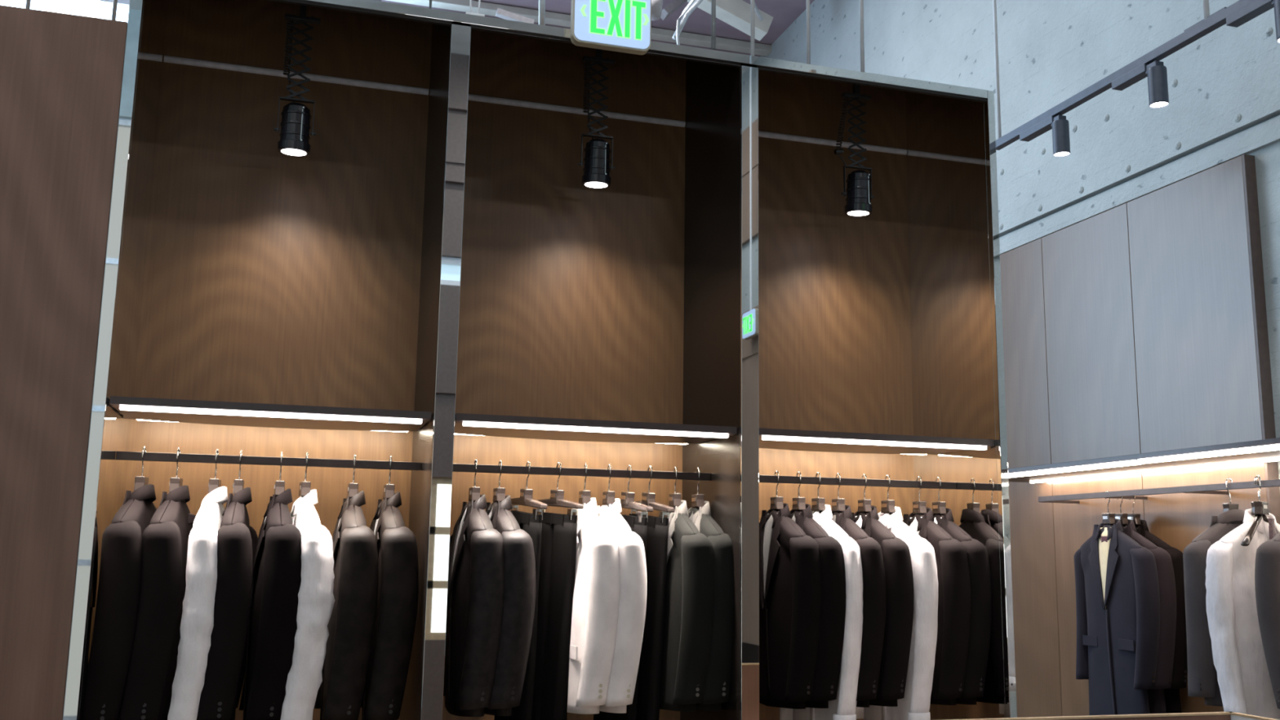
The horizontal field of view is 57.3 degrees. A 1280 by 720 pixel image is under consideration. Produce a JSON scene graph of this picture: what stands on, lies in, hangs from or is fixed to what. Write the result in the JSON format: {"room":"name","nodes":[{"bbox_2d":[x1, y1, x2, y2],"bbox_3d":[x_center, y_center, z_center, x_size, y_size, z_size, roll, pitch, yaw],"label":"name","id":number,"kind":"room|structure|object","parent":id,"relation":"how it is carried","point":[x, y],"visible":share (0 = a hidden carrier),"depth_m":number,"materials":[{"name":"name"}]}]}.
{"room":"clothing store","nodes":[
{"label":"clothing store","id":0,"kind":"room"},
{"bbox_2d":[495,8,534,23],"bbox_3d":[-1.008,-2.761,9.460,0.310,0.104,0.060,4,-10,-17],"label":"ceiling beam","id":1,"kind":"structure","parent":0,"point":[500,13],"depth_m":9.43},
{"bbox_2d":[373,0,814,57],"bbox_3d":[-2.987,-3.631,7.618,10.560,0.100,5.200,4,-10,-17],"label":"ceiling","id":2,"kind":"structure","parent":0,"point":[784,13],"depth_m":10.41,"materials":[{"name":"grey paint"}]},
{"bbox_2d":[42,0,72,14],"bbox_3d":[-2.317,-2.693,4.917,0.110,2.626,0.110,4,-10,-17],"label":"pendant lamp","id":3,"kind":"object","parent":2,"relation":"hanging from","point":[64,6],"visible":0.82,"depth_m":4.67,"materials":[{"name":"white"}]},
{"bbox_2d":[79,0,100,17],"bbox_3d":[-2.204,-2.685,4.950,0.076,2.628,0.076,4,-10,-17],"label":"pendant lamp","id":4,"kind":"object","parent":2,"relation":"hanging from","point":[89,8],"visible":0.87,"depth_m":4.71,"materials":[{"name":"white"}]},
{"bbox_2d":[386,0,771,56],"bbox_3d":[-2.277,-3.134,9.978,7.320,0.062,0.120,4,-10,-17],"label":"ceiling beam","id":5,"kind":"structure","parent":2,"relation":"attached to","point":[486,8],"depth_m":10.41,"materials":[{"name":"grey metal"}]},
{"bbox_2d":[651,0,662,21],"bbox_3d":[0.088,-2.892,8.125,0.146,1.097,0.150,4,-10,-17],"label":"air duct","id":6,"kind":"object","parent":2,"relation":"hanging from","point":[656,5],"visible":0.45,"depth_m":8.00,"materials":[{"name":"grey metal"}]},
{"bbox_2d":[660,0,687,20],"bbox_3d":[0.299,-3.031,10.013,0.247,0.243,0.140,4,-10,-17],"label":"ceiling beam","id":7,"kind":"structure","parent":2,"relation":"attached to","point":[674,5],"depth_m":9.94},
{"bbox_2d":[671,0,702,40],"bbox_3d":[0.373,-2.818,8.412,0.285,1.140,0.040,4,-10,-17],"label":"conduit pipe","id":8,"kind":"object","parent":2,"relation":"attached to","point":[696,2],"visible":0.78,"depth_m":8.32,"materials":[{"name":"metal"}]},
{"bbox_2d":[687,0,773,40],"bbox_3d":[0.739,-2.869,9.592,0.697,0.395,0.160,4,-10,-17],"label":"ceiling beam","id":9,"kind":"structure","parent":2,"relation":"attached to","point":[735,13],"depth_m":9.55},
{"bbox_2d":[760,0,1279,479],"bbox_3d":[3.025,-0.758,4.866,0.262,6.300,13.000,4,-10,-17],"label":"wall","id":10,"kind":"structure","parent":0,"point":[1224,105],"depth_m":6.45,"materials":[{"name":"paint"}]},
{"bbox_3d":[-1.099,-4.636,1.480,10.560,0.100,7.800,4,-10,-17],"label":"ceiling","id":11,"kind":"structure","parent":0,"visible":0},
{"bbox_2d":[570,0,651,54],"bbox_3d":[-0.086,-2.580,4.569,0.300,2.898,0.046,4,-10,-17],"label":"exit sign","id":12,"kind":"object","parent":11,"relation":"hanging from","point":[624,26],"visible":1,"depth_m":4.33,"materials":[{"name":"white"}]},
{"bbox_2d":[711,0,715,49],"bbox_3d":[0.321,-2.601,5.025,0.020,2.694,0.020,4,-10,-17],"label":"hanging rod","id":13,"kind":"object","parent":11,"relation":"hanging from","point":[713,2],"visible":0.89,"depth_m":4.81,"materials":[{"name":"metal"}]},
{"bbox_2d":[750,0,754,56],"bbox_3d":[0.486,-2.571,5.071,0.018,2.733,0.018,4,-10,-17],"label":"hanging rod","id":14,"kind":"object","parent":11,"relation":"hanging from","point":[752,2],"visible":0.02,"depth_m":4.87,"materials":[{"name":"grey metal"}]},
{"bbox_2d":[806,0,810,64],"bbox_3d":[0.728,-2.562,5.144,0.016,2.718,0.016,4,-10,-17],"label":"hanging rod","id":15,"kind":"object","parent":11,"relation":"hanging from","point":[808,42],"visible":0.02,"depth_m":4.94,"materials":[{"name":"grey metal"}]},
{"bbox_2d":[859,0,864,71],"bbox_3d":[0.969,-2.551,5.216,0.018,2.709,0.018,4,-10,-17],"label":"hanging rod","id":16,"kind":"object","parent":11,"relation":"hanging from","point":[861,2],"visible":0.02,"depth_m":5.01,"materials":[{"name":"grey metal"}]},
{"bbox_2d":[992,0,1255,150],"bbox_3d":[2.259,-2.607,4.933,0.040,2.655,2.800,4,-10,-17],"label":"track","id":17,"kind":"object","parent":11,"relation":"hanging from","point":[1209,24],"visible":0.92,"depth_m":5.14,"materials":[{"name":"black metal"}]},
{"bbox_2d":[1019,115,1070,156],"bbox_3d":[1.948,-1.045,5.639,0.076,0.200,0.323,4,-10,-17],"label":"track spotlight","id":18,"kind":"object","parent":17,"relation":"hanging from","point":[1060,126],"visible":1,"depth_m":5.51,"materials":[{"name":"black metal"}]},
{"bbox_2d":[1050,115,1066,126],"bbox_3d":[1.981,-1.130,5.546,0.042,0.038,0.063,4,-10,-16],"label":"mount","id":19,"kind":"object","parent":18,"relation":"in","point":[1059,120],"depth_m":5.51,"materials":[{"name":"black metal"}]},
{"bbox_2d":[1111,60,1168,108],"bbox_3d":[2.140,-1.147,5.014,0.076,0.200,0.288,4,-10,-17],"label":"track spotlight","id":20,"kind":"object","parent":17,"relation":"hanging from","point":[1156,72],"visible":1,"depth_m":4.90,"materials":[{"name":"black metal"}]},
{"bbox_2d":[1145,60,1164,74],"bbox_3d":[2.168,-1.230,4.937,0.042,0.038,0.063,4,-10,-16],"label":"mount","id":21,"kind":"object","parent":20,"relation":"in","point":[1155,67],"depth_m":4.90,"materials":[{"name":"black metal"}]},
{"bbox_2d":[1226,0,1279,43],"bbox_3d":[2.332,-1.250,4.388,0.076,0.200,0.293,4,-10,-17],"label":"track spotlight","id":22,"kind":"object","parent":17,"relation":"hanging from","point":[1251,11],"visible":1,"depth_m":4.41,"materials":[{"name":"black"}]},
{"bbox_3d":[-1.949,2.077,2.873,10.560,0.100,13.000,4,-10,-17],"label":"floor","id":23,"kind":"structure","parent":0,"visible":0},
{"bbox_2d":[0,4,127,719],"bbox_3d":[-2.990,0.417,3.301,2.605,3.284,0.080,4,-10,-17],"label":"wall","id":24,"kind":"structure","parent":23,"relation":"on","point":[61,74],"depth_m":3.70,"materials":[{"name":"brown wood"}]},
{"bbox_2d":[62,0,1017,719],"bbox_3d":[-0.239,0.336,4.478,3.315,3.917,0.700,4,-10,-17],"label":"display unit","id":25,"kind":"object","parent":23,"relation":"on","point":[437,287],"depth_m":4.71,"materials":[{"name":"brown wood"}]},
{"bbox_2d":[62,0,143,719],"bbox_3d":[-1.711,0.397,3.660,0.040,3.482,0.030,4,-10,-16],"label":"mirror","id":26,"kind":"object","parent":25,"relation":"attached to","point":[79,628],"depth_m":3.71,"materials":[{"name":"metal"}]},
{"bbox_2d":[78,0,168,719],"bbox_3d":[-1.789,0.310,4.004,0.004,3.765,0.637,4,-10,-16],"label":"mirror","id":27,"kind":"object","parent":25,"relation":"attached to","point":[120,432],"depth_m":4.10,"materials":[{"name":"grey glass"}]},
{"bbox_2d":[133,446,148,490],"bbox_3d":[-1.700,0.435,3.991,0.034,0.281,0.340,2,-10,-8],"label":"hanger","id":28,"kind":"object","parent":25,"relation":"hanging from","point":[141,481],"visible":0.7,"depth_m":3.97,"materials":[{"name":"silver metal"}]},
{"bbox_2d":[83,484,156,719],"bbox_3d":[-1.702,0.844,3.924,0.160,0.854,0.506,2,-10,-8],"label":"suit jacket","id":29,"kind":"object","parent":28,"relation":"hanging from","point":[121,558],"visible":0.69,"depth_m":3.69,"materials":[{"name":"grey fabric"}]},
{"bbox_2d":[168,448,182,492],"bbox_3d":[-1.595,0.442,4.023,0.034,0.281,0.340,2,-10,-10],"label":"hanger","id":30,"kind":"object","parent":25,"relation":"hanging from","point":[175,482],"visible":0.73,"depth_m":4.00,"materials":[{"name":"silver metal"}]},
{"bbox_2d":[118,484,193,719],"bbox_3d":[-1.597,0.851,3.955,0.162,0.854,0.505,2,-10,-10],"label":"suit jacket","id":31,"kind":"object","parent":30,"relation":"hanging from","point":[148,691],"visible":0.82,"depth_m":3.73,"materials":[{"name":"grey fabric"}]},
{"bbox_2d":[208,448,221,493],"bbox_3d":[-1.475,0.449,4.058,0.034,0.281,0.340,3,-10,-11],"label":"hanger","id":32,"kind":"object","parent":25,"relation":"hanging from","point":[214,483],"visible":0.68,"depth_m":4.04,"materials":[{"name":"silver metal"}]},
{"bbox_2d":[167,486,228,719],"bbox_3d":[-1.478,0.901,3.979,0.137,0.942,0.493,3,-10,-11],"label":"dress shirt","id":33,"kind":"object","parent":32,"relation":"hanging from","point":[197,624],"visible":0.71,"depth_m":3.77,"materials":[{"name":"white fabric"}]},
{"bbox_2d":[232,450,244,506],"bbox_3d":[-1.399,0.454,4.081,0.034,0.281,0.340,3,-10,-15],"label":"hanger","id":34,"kind":"object","parent":25,"relation":"hanging from","point":[238,484],"visible":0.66,"depth_m":4.06,"materials":[{"name":"silver metal"}]},
{"bbox_2d":[196,487,257,719],"bbox_3d":[-1.401,0.863,4.012,0.151,0.854,0.507,3,-10,-15],"label":"suit jacket","id":35,"kind":"object","parent":34,"relation":"hanging from","point":[225,670],"visible":0.94,"depth_m":3.79,"materials":[{"name":"grey fabric"}]},
{"bbox_2d":[273,451,284,495],"bbox_3d":[-1.269,0.463,4.119,0.034,0.281,0.340,4,-10,-20],"label":"hanger","id":36,"kind":"object","parent":25,"relation":"hanging from","point":[279,486],"visible":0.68,"depth_m":4.10,"materials":[{"name":"silver metal"}]},
{"bbox_2d":[239,488,301,719],"bbox_3d":[-1.273,0.872,4.051,0.164,0.854,0.506,4,-10,-20],"label":"suit jacket","id":37,"kind":"object","parent":36,"relation":"hanging from","point":[273,624],"visible":0.97,"depth_m":3.84,"materials":[{"name":"black fabric"}]},
{"bbox_2d":[274,4,320,155],"bbox_3d":[-1.276,-1.063,4.385,0.120,0.603,0.119,-4,-11,27],"label":"lamp","id":38,"kind":"object","parent":25,"relation":"hanging from","point":[295,137],"visible":0.98,"depth_m":4.36,"materials":[{"name":"black metal"}]},
{"bbox_2d":[298,453,311,497],"bbox_3d":[-1.187,0.468,4.143,0.034,0.281,0.340,5,-10,-24],"label":"hanger","id":39,"kind":"object","parent":25,"relation":"hanging from","point":[304,486],"visible":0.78,"depth_m":4.12,"materials":[{"name":"silver metal"}]},
{"bbox_2d":[280,488,334,719],"bbox_3d":[-1.189,0.921,4.069,0.164,0.942,0.502,5,-10,-24],"label":"dress shirt","id":40,"kind":"object","parent":39,"relation":"hanging from","point":[316,599],"visible":0.67,"depth_m":3.87,"materials":[{"name":"white fabric"}]},
{"bbox_2d":[346,454,358,498],"bbox_3d":[-1.029,0.478,4.191,0.034,0.281,0.340,4,-10,-18],"label":"hanger","id":41,"kind":"object","parent":25,"relation":"hanging from","point":[353,488],"visible":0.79,"depth_m":4.17,"materials":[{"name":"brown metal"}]},
{"bbox_2d":[314,490,377,719],"bbox_3d":[-1.033,0.887,4.122,0.166,0.854,0.506,4,-10,-18],"label":"suit jacket","id":42,"kind":"object","parent":41,"relation":"hanging from","point":[351,624],"visible":0.85,"depth_m":3.91,"materials":[{"name":"black fabric"}]},
{"bbox_2d":[382,456,395,499],"bbox_3d":[-0.907,0.486,4.226,0.034,0.281,0.340,4,-10,-20],"label":"hanger","id":43,"kind":"object","parent":25,"relation":"hanging from","point":[388,489],"visible":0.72,"depth_m":4.21,"materials":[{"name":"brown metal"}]},
{"bbox_2d":[360,491,418,719],"bbox_3d":[-0.909,0.895,4.159,0.159,0.854,0.507,4,-10,-20],"label":"suit jacket","id":44,"kind":"object","parent":43,"relation":"hanging from","point":[397,606],"visible":0.68,"depth_m":3.94,"materials":[{"name":"black fabric"}]},
{"bbox_2d":[420,24,471,719],"bbox_3d":[-0.673,0.485,3.956,0.070,3.436,0.012,4,-10,-16],"label":"mirror","id":45,"kind":"object","parent":25,"relation":"attached to","point":[432,687],"depth_m":4.02,"materials":[{"name":"metal"}]},
{"bbox_2d":[468,459,479,502],"bbox_3d":[-0.611,0.506,4.314,0.034,0.281,0.340,4,-10,-19],"label":"hanger","id":46,"kind":"object","parent":25,"relation":"hanging from","point":[473,492],"visible":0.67,"depth_m":4.29,"materials":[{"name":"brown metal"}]},
{"bbox_2d":[443,493,504,716],"bbox_3d":[-0.616,0.877,4.252,0.167,0.779,0.508,4,-10,-19],"label":"suit jacket","id":47,"kind":"object","parent":46,"relation":"hanging from","point":[476,571],"visible":0.98,"depth_m":4.06,"materials":[{"name":"black fabric"}]},
{"bbox_2d":[493,460,505,502],"bbox_3d":[-0.523,0.511,4.340,0.034,0.281,0.340,5,-10,-22],"label":"hanger","id":48,"kind":"object","parent":25,"relation":"hanging from","point":[499,494],"visible":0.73,"depth_m":4.32,"materials":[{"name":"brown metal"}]},
{"bbox_2d":[484,494,535,715],"bbox_3d":[-0.524,0.883,4.279,0.156,0.779,0.508,5,-10,-22],"label":"suit jacket","id":49,"kind":"object","parent":48,"relation":"hanging from","point":[519,596],"visible":0.46,"depth_m":4.06,"materials":[{"name":"black fabric"}]},
{"bbox_2d":[494,510,542,719],"bbox_3d":[-0.452,1.046,4.331,0.056,0.981,0.386,6,-11,-27],"label":"trousers","id":50,"kind":"object","parent":49,"relation":"hanging from","point":[526,521],"visible":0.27,"depth_m":4.22,"materials":[{"name":"black fabric"}]},
{"bbox_2d":[510,461,546,519],"bbox_3d":[-0.427,0.490,4.386,0.034,0.221,0.366,6,-11,-26],"label":"hanger","id":51,"kind":"object","parent":25,"relation":"hanging from","point":[526,499],"visible":0.81,"depth_m":4.35,"materials":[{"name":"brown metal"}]},
{"bbox_2d":[535,462,583,519],"bbox_3d":[-0.315,0.496,4.417,0.034,0.219,0.366,7,-11,-32],"label":"hanger","id":52,"kind":"object","parent":25,"relation":"hanging from","point":[557,496],"visible":0.66,"depth_m":4.38,"materials":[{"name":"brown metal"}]},
{"bbox_2d":[578,463,591,505],"bbox_3d":[-0.211,0.532,4.433,0.034,0.281,0.340,4,-10,-18],"label":"hanger","id":53,"kind":"object","parent":25,"relation":"hanging from","point":[584,495],"visible":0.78,"depth_m":4.41,"materials":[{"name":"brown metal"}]},
{"bbox_2d":[567,497,619,714],"bbox_3d":[-0.222,0.903,4.370,0.176,0.779,0.505,4,-10,-18],"label":"suit jacket","id":54,"kind":"object","parent":53,"relation":"hanging from","point":[596,595],"visible":0.56,"depth_m":4.16,"materials":[{"name":"white fabric"}]},
{"bbox_2d":[531,511,577,719],"bbox_3d":[-0.341,1.052,4.353,0.056,0.977,0.373,7,-11,-32],"label":"trousers","id":55,"kind":"object","parent":54,"relation":"attached to","point":[557,576],"visible":0.73,"depth_m":4.29,"materials":[{"name":"black fabric"}]},
{"bbox_2d":[577,48,615,188],"bbox_3d":[-0.169,-0.991,4.714,0.120,0.603,0.119,-4,-11,27],"label":"lamp","id":56,"kind":"object","parent":25,"relation":"hanging from","point":[597,160],"visible":1,"depth_m":4.69,"materials":[{"name":"black metal"}]},
{"bbox_2d":[602,464,614,506],"bbox_3d":[-0.120,0.537,4.460,0.034,0.281,0.340,4,-10,-20],"label":"hanger","id":57,"kind":"object","parent":25,"relation":"hanging from","point":[608,497],"visible":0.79,"depth_m":4.44,"materials":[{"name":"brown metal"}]},
{"bbox_2d":[595,497,647,713],"bbox_3d":[-0.123,0.909,4.398,0.147,0.779,0.504,4,-10,-20],"label":"suit jacket","id":58,"kind":"object","parent":57,"relation":"hanging from","point":[633,566],"visible":0.46,"depth_m":4.17,"materials":[{"name":"white fabric"}]},
{"bbox_2d":[593,514,647,719],"bbox_3d":[-0.078,1.070,4.444,0.056,0.981,0.391,6,-11,-29],"label":"trousers","id":59,"kind":"object","parent":58,"relation":"attached to","point":[640,529],"visible":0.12,"depth_m":4.35,"materials":[{"name":"black fabric"}]},
{"bbox_2d":[620,465,653,522],"bbox_3d":[-0.050,0.515,4.498,0.034,0.221,0.366,6,-11,-28],"label":"hanger","id":60,"kind":"object","parent":25,"relation":"hanging from","point":[627,501],"visible":0.7,"depth_m":4.44,"materials":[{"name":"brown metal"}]},
{"bbox_2d":[626,466,674,523],"bbox_3d":[0.030,0.520,4.522,0.034,0.221,0.366,6,-11,-28],"label":"hanger","id":61,"kind":"object","parent":25,"relation":"hanging from","point":[647,498],"visible":0.73,"depth_m":4.48,"materials":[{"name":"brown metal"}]},
{"bbox_2d":[629,513,668,719],"bbox_3d":[0.001,1.075,4.465,0.056,0.981,0.388,6,-11,-28],"label":"trousers","id":62,"kind":"object","parent":61,"relation":"hanging from","point":[651,656],"visible":0.45,"depth_m":4.37,"materials":[{"name":"black fabric"}]},
{"bbox_2d":[668,466,681,508],"bbox_3d":[0.134,0.554,4.536,0.034,0.281,0.340,4,-10,-18],"label":"hanger","id":63,"kind":"object","parent":25,"relation":"hanging from","point":[674,498],"visible":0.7,"depth_m":4.52,"materials":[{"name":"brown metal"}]},
{"bbox_2d":[659,500,714,711],"bbox_3d":[0.131,0.926,4.475,0.160,0.779,0.506,4,-10,-18],"label":"suit jacket","id":64,"kind":"object","parent":63,"relation":"hanging from","point":[689,606],"visible":0.68,"depth_m":4.27,"materials":[{"name":"grey fabric"}]},
{"bbox_2d":[691,467,704,509],"bbox_3d":[0.224,0.560,4.562,0.034,0.281,0.340,4,-10,-20],"label":"hanger","id":65,"kind":"object","parent":25,"relation":"hanging from","point":[697,500],"visible":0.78,"depth_m":4.54,"materials":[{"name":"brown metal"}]},
{"bbox_2d":[687,501,733,711],"bbox_3d":[0.223,0.932,4.501,0.151,0.779,0.507,4,-10,-20],"label":"suit jacket","id":66,"kind":"object","parent":65,"relation":"hanging from","point":[717,688],"visible":0.44,"depth_m":4.27,"materials":[{"name":"grey fabric"}]},
{"bbox_2d":[740,65,759,719],"bbox_3d":[0.400,0.555,4.274,0.069,3.436,0.012,4,-10,-16],"label":"mirror","id":67,"kind":"object","parent":25,"relation":"attached to","point":[749,388],"depth_m":4.34,"materials":[{"name":"metal"}]},
{"bbox_2d":[769,471,783,511],"bbox_3d":[0.543,0.581,4.657,0.034,0.281,0.340,4,-10,-20],"label":"hanger","id":68,"kind":"object","parent":25,"relation":"hanging from","point":[776,502],"visible":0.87,"depth_m":4.64,"materials":[{"name":"silver metal"}]},
{"bbox_2d":[759,502,822,709],"bbox_3d":[0.541,0.953,4.596,0.159,0.779,0.507,4,-10,-20],"label":"suit jacket","id":69,"kind":"object","parent":68,"relation":"hanging from","point":[790,580],"visible":0.78,"depth_m":4.45,"materials":[{"name":"black fabric"}]},
{"bbox_2d":[791,471,805,511],"bbox_3d":[0.634,0.587,4.684,0.034,0.281,0.340,4,-10,-20],"label":"hanger","id":70,"kind":"object","parent":25,"relation":"hanging from","point":[798,503],"visible":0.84,"depth_m":4.67,"materials":[{"name":"silver metal"}]},
{"bbox_2d":[790,503,845,708],"bbox_3d":[0.632,0.959,4.623,0.158,0.779,0.505,4,-10,-20],"label":"suit jacket","id":71,"kind":"object","parent":70,"relation":"hanging from","point":[825,685],"visible":0.34,"depth_m":4.40,"materials":[{"name":"black fabric"}]},
{"bbox_2d":[811,472,825,514],"bbox_3d":[0.716,0.592,4.708,0.034,0.281,0.340,5,-10,-22],"label":"hanger","id":72,"kind":"object","parent":25,"relation":"hanging from","point":[818,504],"visible":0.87,"depth_m":4.69,"materials":[{"name":"silver metal"}]},
{"bbox_2d":[779,504,862,719],"bbox_3d":[0.708,1.024,4.635,0.131,0.902,0.496,5,-10,-22],"label":"dress shirt","id":73,"kind":"object","parent":72,"relation":"hanging from","point":[844,707],"visible":0.44,"depth_m":4.43,"materials":[{"name":"white fabric"}]},
{"bbox_2d":[831,473,845,513],"bbox_3d":[0.801,0.597,4.734,0.034,0.281,0.340,4,-10,-20],"label":"hanger","id":74,"kind":"object","parent":25,"relation":"hanging from","point":[837,504],"visible":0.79,"depth_m":4.72,"materials":[{"name":"silver metal"}]},
{"bbox_2d":[831,505,885,707],"bbox_3d":[0.798,0.969,4.672,0.137,0.779,0.505,4,-10,-20],"label":"suit jacket","id":75,"kind":"object","parent":74,"relation":"hanging from","point":[871,554],"visible":0.28,"depth_m":4.45,"materials":[{"name":"grey fabric"}]},
{"bbox_2d":[834,84,874,216],"bbox_3d":[0.920,-0.918,5.047,0.157,0.603,0.120,-3,-10,20],"label":"lamp","id":76,"kind":"object","parent":25,"relation":"hanging from","point":[859,182],"visible":0.98,"depth_m":5.01,"materials":[{"name":"black metal"}]},
{"bbox_2d":[857,474,871,514],"bbox_3d":[0.913,0.605,4.767,0.034,0.281,0.340,4,-10,-20],"label":"hanger","id":77,"kind":"object","parent":25,"relation":"hanging from","point":[864,505],"visible":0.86,"depth_m":4.75,"materials":[{"name":"silver metal"}]},
{"bbox_2d":[851,506,913,706],"bbox_3d":[0.911,0.977,4.704,0.148,0.779,0.504,4,-10,-20],"label":"suit jacket","id":78,"kind":"object","parent":77,"relation":"hanging from","point":[899,578],"visible":0.31,"depth_m":4.49,"materials":[{"name":"grey fabric"}]},
{"bbox_2d":[880,475,895,515],"bbox_3d":[1.015,0.611,4.797,0.034,0.281,0.340,5,-10,-22],"label":"hanger","id":79,"kind":"object","parent":25,"relation":"hanging from","point":[887,506],"visible":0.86,"depth_m":4.78,"materials":[{"name":"silver metal"}]},
{"bbox_2d":[855,506,937,719],"bbox_3d":[1.010,1.043,4.722,0.142,0.902,0.495,5,-10,-22],"label":"dress shirt","id":80,"kind":"object","parent":79,"relation":"hanging from","point":[915,704],"visible":0.37,"depth_m":4.53,"materials":[{"name":"white fabric"}]},
{"bbox_2d":[912,475,926,515],"bbox_3d":[1.153,0.620,4.838,0.034,0.281,0.340,4,-10,-20],"label":"hanger","id":81,"kind":"object","parent":25,"relation":"hanging from","point":[919,507],"visible":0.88,"depth_m":4.82,"materials":[{"name":"silver metal"}]},
{"bbox_2d":[902,507,970,705],"bbox_3d":[1.153,0.992,4.776,0.151,0.779,0.506,4,-10,-20],"label":"suit jacket","id":82,"kind":"object","parent":81,"relation":"hanging from","point":[951,555],"visible":0.52,"depth_m":4.56,"materials":[{"name":"grey fabric"}]},
{"bbox_2d":[932,476,946,515],"bbox_3d":[1.240,0.626,4.864,0.034,0.281,0.340,4,-10,-20],"label":"hanger","id":83,"kind":"object","parent":25,"relation":"hanging from","point":[938,508],"visible":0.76,"depth_m":4.85,"materials":[{"name":"silver metal"}]},
{"bbox_2d":[933,507,991,704],"bbox_3d":[1.238,0.998,4.802,0.149,0.779,0.506,4,-10,-20],"label":"suit jacket","id":84,"kind":"object","parent":83,"relation":"hanging from","point":[977,553],"visible":0.36,"depth_m":4.58,"materials":[{"name":"grey fabric"}]},
{"bbox_2d":[905,91,1005,719],"bbox_3d":[1.318,0.512,4.926,0.004,3.765,0.637,4,-10,-16],"label":"mirror","id":85,"kind":"object","parent":25,"relation":"attached to","point":[951,348],"depth_m":4.98,"materials":[{"name":"grey glass"}]},
{"bbox_2d":[983,90,1017,717],"bbox_3d":[1.426,0.601,4.592,0.032,3.482,0.030,4,-10,-16],"label":"mirror","id":86,"kind":"object","parent":25,"relation":"attached to","point":[998,442],"depth_m":4.65,"materials":[{"name":"metal"}]},
{"bbox_2d":[945,711,1278,719],"bbox_3d":[1.388,1.550,3.062,1.188,1.100,0.756,4,-10,-17],"label":"table","id":87,"kind":"object","parent":23,"relation":"on","point":[1207,715],"visible":1,"depth_m":3.57,"materials":[{"name":"brown wood"}]},
{"bbox_2d":[1000,154,1279,717],"bbox_3d":[2.540,0.721,4.977,0.541,3.405,4.548,4,-10,-17],"label":"display unit","id":88,"kind":"object","parent":23,"relation":"on","point":[1136,348],"visible":0.75,"depth_m":5.97,"materials":[{"name":"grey wood"}]},
{"bbox_2d":[1102,490,1115,526],"bbox_3d":[2.292,0.788,5.733,0.037,0.298,0.360,3,-10,-14],"label":"hanger","id":89,"kind":"object","parent":88,"relation":"hanging from","point":[1108,517],"visible":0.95,"depth_m":5.71,"materials":[{"name":"silver metal"}]},
{"bbox_2d":[1073,518,1159,715],"bbox_3d":[2.289,1.258,5.655,0.146,0.979,0.556,3,-10,-14],"label":"suit jacket","id":90,"kind":"object","parent":89,"relation":"hanging from","point":[1117,584],"visible":0.97,"depth_m":5.58,"materials":[{"name":"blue fabric"}]},
{"bbox_2d":[1115,496,1128,526],"bbox_3d":[2.362,0.793,5.754,0.037,0.298,0.360,4,-10,-18],"label":"hanger","id":91,"kind":"object","parent":88,"relation":"hanging from","point":[1122,517],"visible":0.43,"depth_m":5.73,"materials":[{"name":"silver metal"}]},
{"bbox_2d":[1121,519,1176,713],"bbox_3d":[2.359,1.242,5.678,0.144,0.937,0.559,4,-10,-18],"label":"suit jacket","id":92,"kind":"object","parent":91,"relation":"hanging from","point":[1167,592],"visible":0.23,"depth_m":5.43,"materials":[{"name":"grey fabric"}]},
{"bbox_2d":[1127,495,1141,527],"bbox_3d":[2.432,0.797,5.774,0.037,0.298,0.360,5,-10,-21],"label":"hanger","id":93,"kind":"object","parent":88,"relation":"hanging from","point":[1135,517],"visible":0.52,"depth_m":5.75,"materials":[{"name":"silver metal"}]},
{"bbox_2d":[1134,519,1187,713],"bbox_3d":[2.429,1.247,5.700,0.144,0.937,0.559,5,-10,-21],"label":"suit jacket","id":94,"kind":"object","parent":93,"relation":"hanging from","point":[1172,699],"visible":0.18,"depth_m":5.45,"materials":[{"name":"grey fabric"}]},
{"bbox_2d":[1222,478,1239,512],"bbox_3d":[2.513,0.649,4.983,0.354,0.292,0.036,4,-10,-20],"label":"hanger","id":95,"kind":"object","parent":88,"relation":"hanging from","point":[1226,507],"visible":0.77,"depth_m":4.98,"materials":[{"name":"silver metal"}]},
{"bbox_2d":[1182,509,1244,706],"bbox_3d":[2.508,1.035,4.914,0.527,0.810,0.171,4,-10,-20],"label":"suit jacket","id":96,"kind":"object","parent":95,"relation":"hanging from","point":[1202,682],"visible":0.43,"depth_m":4.80,"materials":[{"name":"grey fabric"}]},
{"bbox_2d":[1240,475,1268,546],"bbox_3d":[2.541,0.617,4.793,0.354,0.292,0.036,9,-13,-40],"label":"hanger","id":97,"kind":"object","parent":88,"relation":"hanging from","point":[1260,508],"visible":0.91,"depth_m":4.77,"materials":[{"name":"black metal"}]},
{"bbox_2d":[1250,475,1269,517],"bbox_3d":[2.559,0.625,4.834,0.354,0.292,0.036,4,-10,-19],"label":"hanger","id":98,"kind":"object","parent":88,"relation":"hanging from","point":[1251,503],"visible":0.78,"depth_m":4.84,"materials":[{"name":"silver metal"}]},
{"bbox_2d":[1204,508,1279,719],"bbox_3d":[2.549,1.085,4.762,0.514,0.959,0.160,4,-10,-18],"label":"jacket","id":99,"kind":"object","parent":98,"relation":"hanging from","point":[1243,678],"visible":0.83,"depth_m":4.68,"materials":[{"name":"white fabric"}]},
{"bbox_3d":[2.634,0.584,4.589,0.354,0.292,0.036,4,-10,-20],"label":"hanger","id":100,"kind":"object","parent":88,"relation":"hanging from","visible":0},
{"bbox_2d":[1254,532,1279,709],"bbox_3d":[2.627,0.972,4.527,0.529,0.810,0.166,4,-10,-20],"label":"suit jacket","id":101,"kind":"object","parent":100,"relation":"hanging from","point":[1267,564],"visible":1,"depth_m":4.44,"materials":[{"name":"grey fabric"}]},
{"bbox_3d":[-3.760,-0.089,9.448,10.160,6.300,0.200,4,-10,-17],"label":"wall","id":102,"kind":"structure","parent":0,"visible":0},
{"bbox_2d":[0,0,129,22],"bbox_3d":[-4.989,-1.135,9.220,6.350,3.850,0.120,4,-10,-17],"label":"window","id":103,"kind":"structure","parent":102,"relation":"in","point":[106,6],"depth_m":9.66,"materials":[{"name":"glass"}]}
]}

